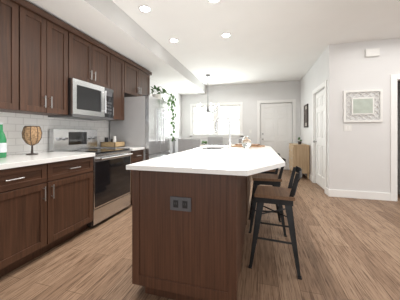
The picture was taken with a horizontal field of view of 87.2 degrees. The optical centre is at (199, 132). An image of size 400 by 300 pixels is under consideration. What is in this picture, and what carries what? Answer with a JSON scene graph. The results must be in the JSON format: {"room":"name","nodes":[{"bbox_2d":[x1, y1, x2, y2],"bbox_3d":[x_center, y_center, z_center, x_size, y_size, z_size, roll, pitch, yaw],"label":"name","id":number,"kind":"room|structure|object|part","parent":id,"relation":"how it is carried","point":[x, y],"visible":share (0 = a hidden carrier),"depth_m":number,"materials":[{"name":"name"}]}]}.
{"room":"dining room and kitchen","nodes":[
{"label":"dining room and kitchen","id":0,"kind":"room"},
{"bbox_2d":[108,79,181,141],"bbox_3d":[-1.911,-0.225,3.078,0.120,2.750,9.320,0,0,15],"label":"wall","id":1,"kind":"structure","parent":0,"point":[178,117],"depth_m":6.79,"materials":[{"name":"paint"}]},
{"bbox_2d":[0,0,27,111],"bbox_3d":[-2.057,-0.771,1.671,0.343,1.098,1.029,0,0,15],"label":"upper cabinet","id":2,"kind":"object","parent":1,"relation":"attached to","point":[13,13],"depth_m":2.02,"materials":[{"name":"brown wood"}]},
{"bbox_2d":[10,4,75,115],"bbox_3d":[-1.863,-0.771,2.373,0.343,1.098,0.683,0,0,15],"label":"upper cabinet","id":3,"kind":"object","parent":1,"relation":"attached to","point":[44,56],"depth_m":2.35,"materials":[{"name":"brown wood"}]},
{"bbox_2d":[0,112,107,154],"bbox_3d":[-2.005,-0.007,2.497,0.008,0.485,2.650,0,0,15],"label":"tile backsplash","id":4,"kind":"structure","parent":1,"relation":"attached to","point":[14,124],"depth_m":2.57,"materials":[{"name":"white tile"}]},
{"bbox_2d":[76,29,111,88],"bbox_3d":[-1.689,-1.002,3.006,0.343,0.635,0.754,0,0,15],"label":"upper cabinet","id":5,"kind":"object","parent":1,"relation":"attached to","point":[93,58],"depth_m":2.97,"materials":[{"name":"brown wood"}]},
{"bbox_2d":[48,78,112,120],"bbox_3d":[-1.632,-0.440,2.991,0.457,0.476,0.752,0,0,15],"label":"microwave","id":6,"kind":"object","parent":5,"relation":"attached to","point":[89,101],"visible":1,"depth_m":2.83,"materials":[{"name":"metal"}]},
{"bbox_2d":[112,52,127,119],"bbox_3d":[-1.539,-0.771,3.551,0.343,1.098,0.498,0,0,15],"label":"upper cabinet","id":7,"kind":"object","parent":1,"relation":"attached to","point":[119,63],"depth_m":3.56,"materials":[{"name":"brown wood"}]},
{"bbox_2d":[128,60,151,96],"bbox_3d":[-1.370,-1.015,4.165,0.343,0.610,0.897,0,0,15],"label":"upper cabinet","id":8,"kind":"object","parent":1,"relation":"attached to","point":[138,78],"depth_m":4.08,"materials":[{"name":"brown wood"}]},
{"bbox_2d":[0,169,399,299],"bbox_3d":[1.993,1.175,2.003,8.220,0.050,9.320,0,0,15],"label":"floor","id":9,"kind":"structure","parent":0,"point":[348,248],"depth_m":1.91,"materials":[{"name":"brown wood"}]},
{"bbox_2d":[0,146,144,276],"bbox_3d":[-1.644,0.693,2.396,0.754,0.915,2.646,0,0,15],"label":"base cabinets","id":10,"kind":"object","parent":9,"relation":"on","point":[46,201],"depth_m":1.92,"materials":[{"name":"brown wood"}]},
{"bbox_2d":[0,123,6,157],"bbox_3d":[-1.897,0.069,2.001,0.084,0.330,0.082,0,0,15],"label":"bottle","id":11,"kind":"object","parent":10,"relation":"on","point":[3,146],"visible":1,"depth_m":1.99,"materials":[{"name":"green glass"}]},
{"bbox_2d":[22,126,41,154],"bbox_3d":[-1.828,0.079,2.288,0.178,0.311,0.178,0,0,15],"label":"goblet","id":12,"kind":"object","parent":10,"relation":"on","point":[31,136],"visible":1,"depth_m":2.24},
{"bbox_2d":[100,136,124,147],"bbox_3d":[-1.471,0.144,3.548,0.280,0.180,0.260,0,0,15],"label":"tray","id":13,"kind":"object","parent":10,"relation":"on","point":[112,143],"visible":1,"depth_m":3.45,"materials":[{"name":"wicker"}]},
{"bbox_2d":[49,129,132,226],"bbox_3d":[-1.462,0.550,2.944,0.758,1.200,0.752,0,0,15],"label":"range","id":14,"kind":"object","parent":9,"relation":"on","point":[111,185],"visible":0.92,"depth_m":2.83,"materials":[{"name":"metal"}]},
{"bbox_2d":[110,95,169,160],"bbox_3d":[-1.100,0.249,4.089,0.847,1.802,0.876,0,0,15],"label":"refrigerator","id":15,"kind":"object","parent":9,"relation":"on","point":[145,122],"visible":0.58,"depth_m":3.69,"materials":[{"name":"silver metal"}]},
{"bbox_2d":[150,85,175,141],"bbox_3d":[-0.747,-0.389,4.375,0.535,1.171,0.532,0,0,15],"label":"ivy","id":16,"kind":"object","parent":15,"relation":"on","point":[158,95],"visible":0.81,"depth_m":4.28,"materials":[{"name":"plant"}]},
{"bbox_2d":[170,138,172,153],"bbox_3d":[-0.656,0.640,5.657,0.550,1.021,0.480,0,0,15],"label":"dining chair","id":17,"kind":"object","parent":9,"relation":"on","point":[171,147],"depth_m":5.85,"materials":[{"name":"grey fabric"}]},
{"bbox_2d":[172,137,180,153],"bbox_3d":[-0.481,0.640,6.294,0.550,1.021,0.480,0,0,15],"label":"dining chair","id":18,"kind":"object","parent":9,"relation":"on","point":[175,146],"visible":0.12,"depth_m":6.14,"materials":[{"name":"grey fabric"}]},
{"bbox_2d":[178,139,199,151],"bbox_3d":[-0.172,0.640,4.762,0.480,1.021,0.550,0,0,15],"label":"dining chair","id":19,"kind":"object","parent":9,"relation":"on","point":[185,144],"visible":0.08,"depth_m":4.50,"materials":[{"name":"grey fabric"}]},
{"bbox_2d":[126,145,284,299],"bbox_3d":[0.322,0.685,2.478,1.096,0.930,2.450,0,0,15],"label":"kitchen island","id":20,"kind":"object","parent":9,"relation":"on","point":[188,232],"depth_m":1.38,"materials":[{"name":"brown wood"}]},
{"bbox_3d":[0.334,0.340,2.475,1.070,0.240,2.450,0,0,15],"label":"kitchen island top","id":21,"kind":"part","parent":20,"relation":"part of","materials":[{"name":"white stone"}]},
{"bbox_2d":[215,116,231,147],"bbox_3d":[0.351,-0.018,3.116,0.249,0.473,0.095,0,0,15],"label":"faucet","id":22,"kind":"object","parent":20,"relation":"on","point":[216,130],"visible":1,"depth_m":3.07,"materials":[{"name":"silver metal"}]},
{"bbox_2d":[242,136,251,147],"bbox_3d":[0.688,0.134,3.099,0.150,0.170,0.150,0,0,15],"label":"glass jar","id":23,"kind":"object","parent":20,"relation":"on","point":[246,142],"visible":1,"depth_m":3.05,"materials":[{"name":"glass"}]},
{"bbox_2d":[231,143,264,146],"bbox_3d":[0.752,0.199,3.441,0.594,0.040,0.301,0,0,9],"label":"cutting boards","id":24,"kind":"object","parent":20,"relation":"on","point":[252,145],"visible":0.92,"depth_m":3.33,"materials":[{"name":"brown wood"}]},
{"bbox_2d":[208,137,222,144],"bbox_3d":[0.440,0.640,6.719,0.480,1.021,0.550,0,0,15],"label":"dining chair","id":25,"kind":"object","parent":9,"relation":"on","point":[215,140],"visible":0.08,"depth_m":6.90,"materials":[{"name":"grey fabric"}]},
{"bbox_2d":[249,153,279,214],"bbox_3d":[0.982,0.732,3.183,0.439,0.837,0.426,0,0,15],"label":"stool","id":26,"kind":"object","parent":9,"relation":"on","point":[272,171],"visible":0.15,"depth_m":3.02,"materials":[{"name":"brown wood"}]},
{"bbox_2d":[248,158,286,236],"bbox_3d":[0.811,0.732,2.567,0.443,0.837,0.433,0,0,15],"label":"stool","id":27,"kind":"object","parent":9,"relation":"on","point":[275,180],"visible":0.69,"depth_m":2.43,"materials":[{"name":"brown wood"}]},
{"bbox_2d":[248,166,301,279],"bbox_3d":[0.685,0.732,1.906,0.431,0.837,0.412,0,0,20],"label":"stool","id":28,"kind":"object","parent":9,"relation":"on","point":[285,196],"visible":1,"depth_m":1.79,"materials":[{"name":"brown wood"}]},
{"bbox_2d":[289,143,309,178],"bbox_3d":[2.620,0.723,5.616,0.395,0.855,0.804,0,0,15],"label":"chest","id":29,"kind":"object","parent":9,"relation":"on","point":[299,155],"visible":0.96,"depth_m":5.24,"materials":[{"name":"brown wood"}]},
{"bbox_2d":[182,81,299,145],"bbox_3d":[3.273,-0.225,6.421,8.100,2.750,0.120,0,0,15],"label":"wall","id":30,"kind":"structure","parent":0,"point":[249,96],"depth_m":6.83,"materials":[{"name":"paint"}]},
{"bbox_2d":[189,102,242,137],"bbox_3d":[0.531,-0.420,7.125,1.850,1.190,0.120,0,0,15],"label":"window","id":31,"kind":"structure","parent":30,"relation":"in","point":[216,116],"depth_m":7.10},
{"bbox_2d":[260,103,291,169],"bbox_3d":[2.391,0.099,6.611,0.936,2.078,0.133,0,0,15],"label":"front door","id":32,"kind":"structure","parent":30,"relation":"in","point":[276,127],"depth_m":6.62,"materials":[{"name":"white metal"}]},
{"bbox_2d":[257,99,295,143],"bbox_3d":[2.387,0.055,6.594,1.140,2.190,0.018,0,0,15],"label":"door frame","id":33,"kind":"structure","parent":30,"relation":"attached to","point":[286,100],"depth_m":6.58,"materials":[{"name":"white wood"}]},
{"bbox_2d":[112,0,399,85],"bbox_3d":[1.993,-1.650,2.003,8.220,0.100,9.320,0,0,15],"label":"ceiling","id":34,"kind":"structure","parent":0,"point":[267,41],"depth_m":3.28,"materials":[{"name":"paint"}]},
{"bbox_2d":[26,0,205,94],"bbox_3d":[-1.435,-1.472,2.885,0.900,0.253,9.200,0,0,15],"label":"soffit beam","id":35,"kind":"structure","parent":34,"relation":"attached to","point":[111,24],"depth_m":3.02,"materials":[{"name":"paint"}]},
{"bbox_2d":[138,5,151,12],"bbox_3d":[-0.707,-1.597,2.705,0.168,0.005,0.168,0,0,6],"label":"recessed light","id":36,"kind":"object","parent":34,"relation":"in","point":[144,8],"depth_m":2.69,"materials":[{"name":"white"}]},
{"bbox_2d":[169,38,178,42],"bbox_3d":[-0.452,-1.597,3.630,0.168,0.005,0.168,0,0,-30],"label":"recessed light","id":37,"kind":"object","parent":34,"relation":"in","point":[173,40],"depth_m":3.63,"materials":[{"name":"white"}]},
{"bbox_2d":[197,74,218,112],"bbox_3d":[0.218,-1.081,5.800,0.656,1.036,0.573,0,0,15],"label":"pendant chandelier","id":38,"kind":"object","parent":34,"relation":"hanging from","point":[207,108],"visible":1,"depth_m":5.76,"materials":[{"name":"glass"}]},
{"bbox_2d":[207,0,220,3],"bbox_3d":[0.171,-1.597,2.504,0.168,0.005,0.168,0,0,-30],"label":"recessed light","id":39,"kind":"object","parent":34,"relation":"in","point":[210,1],"depth_m":2.55,"materials":[{"name":"white"}]},
{"bbox_2d":[221,33,230,37],"bbox_3d":[0.426,-1.597,3.430,0.168,0.005,0.168,0,0,-30],"label":"recessed light","id":40,"kind":"object","parent":34,"relation":"in","point":[225,35],"depth_m":3.44,"materials":[{"name":"white"}]},
{"bbox_2d":[300,48,326,174],"bbox_3d":[2.779,-0.225,5.157,0.120,2.750,2.580,0,0,15],"label":"wall","id":41,"kind":"structure","parent":0,"point":[313,78],"depth_m":5.17,"materials":[{"name":"paint"}]},
{"bbox_2d":[304,104,307,127],"bbox_3d":[2.818,-0.450,5.582,0.028,0.600,0.420,0,0,15],"label":"framed picture","id":42,"kind":"object","parent":41,"relation":"attached to","point":[306,115],"visible":1,"depth_m":5.54},
{"bbox_2d":[313,89,323,188],"bbox_3d":[2.530,0.123,4.427,0.122,2.030,0.808,0,0,15],"label":"hall door","id":43,"kind":"structure","parent":41,"relation":"in","point":[319,141],"depth_m":4.49,"materials":[{"name":"white wood"}]},
{"bbox_2d":[312,80,326,193],"bbox_3d":[2.509,0.080,4.433,0.021,2.140,1.020,0,0,15],"label":"door frame","id":44,"kind":"structure","parent":41,"relation":"attached to","point":[324,84],"depth_m":4.58,"materials":[{"name":"white wood"}]},
{"bbox_2d":[327,38,399,192],"bbox_3d":[4.412,-0.225,3.307,4.250,2.750,0.120,0,0,15],"label":"wall","id":45,"kind":"structure","parent":0,"point":[358,157],"depth_m":3.69,"materials":[{"name":"paint"}]},
{"bbox_2d":[343,125,351,130],"bbox_3d":[2.623,-0.092,3.732,0.125,0.115,0.010,0,0,15],"label":"switch plate","id":46,"kind":"object","parent":45,"relation":"attached to","point":[347,127],"visible":1,"depth_m":3.73,"materials":[{"name":"white plastic"}]},
{"bbox_2d":[327,188,390,200],"bbox_3d":[2.781,1.085,3.689,0.935,0.130,0.019,0,0,15],"label":"baseboard","id":47,"kind":"structure","parent":45,"relation":"attached to","point":[358,194],"depth_m":3.68,"materials":[{"name":"white wood"}]},
{"bbox_2d":[343,89,382,121],"bbox_3d":[2.834,-0.470,3.661,0.580,0.560,0.031,0,0,15],"label":"framed picture","id":48,"kind":"object","parent":45,"relation":"attached to","point":[362,106],"visible":1,"depth_m":3.65},
{"bbox_2d":[365,48,379,56],"bbox_3d":[2.967,-1.385,3.618,0.200,0.130,0.046,0,0,15],"label":"box","id":49,"kind":"object","parent":45,"relation":"attached to","point":[373,52],"visible":1,"depth_m":3.60,"materials":[{"name":"white plastic"}]},
{"bbox_2d":[390,74,399,200],"bbox_3d":[3.777,0.080,3.412,1.130,2.140,0.021,0,0,15],"label":"door frame","id":50,"kind":"structure","parent":45,"relation":"attached to","point":[394,78],"depth_m":3.54,"materials":[{"name":"white wood"}]},
{"bbox_2d":[397,81,399,194],"bbox_3d":[3.891,-0.225,4.337,0.100,2.750,1.590,0,0,15],"label":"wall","id":51,"kind":"structure","parent":0,"point":[398,137],"depth_m":3.93,"materials":[{"name":"paint"}]},
{"label":"outside","id":52,"kind":"structure","parent":0,"visible":0},
{"bbox_2d":[194,106,238,133],"bbox_3d":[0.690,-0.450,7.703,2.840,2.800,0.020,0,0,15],"label":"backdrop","id":53,"kind":"structure","parent":52,"point":[209,115],"depth_m":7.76,"materials":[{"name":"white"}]}
]}

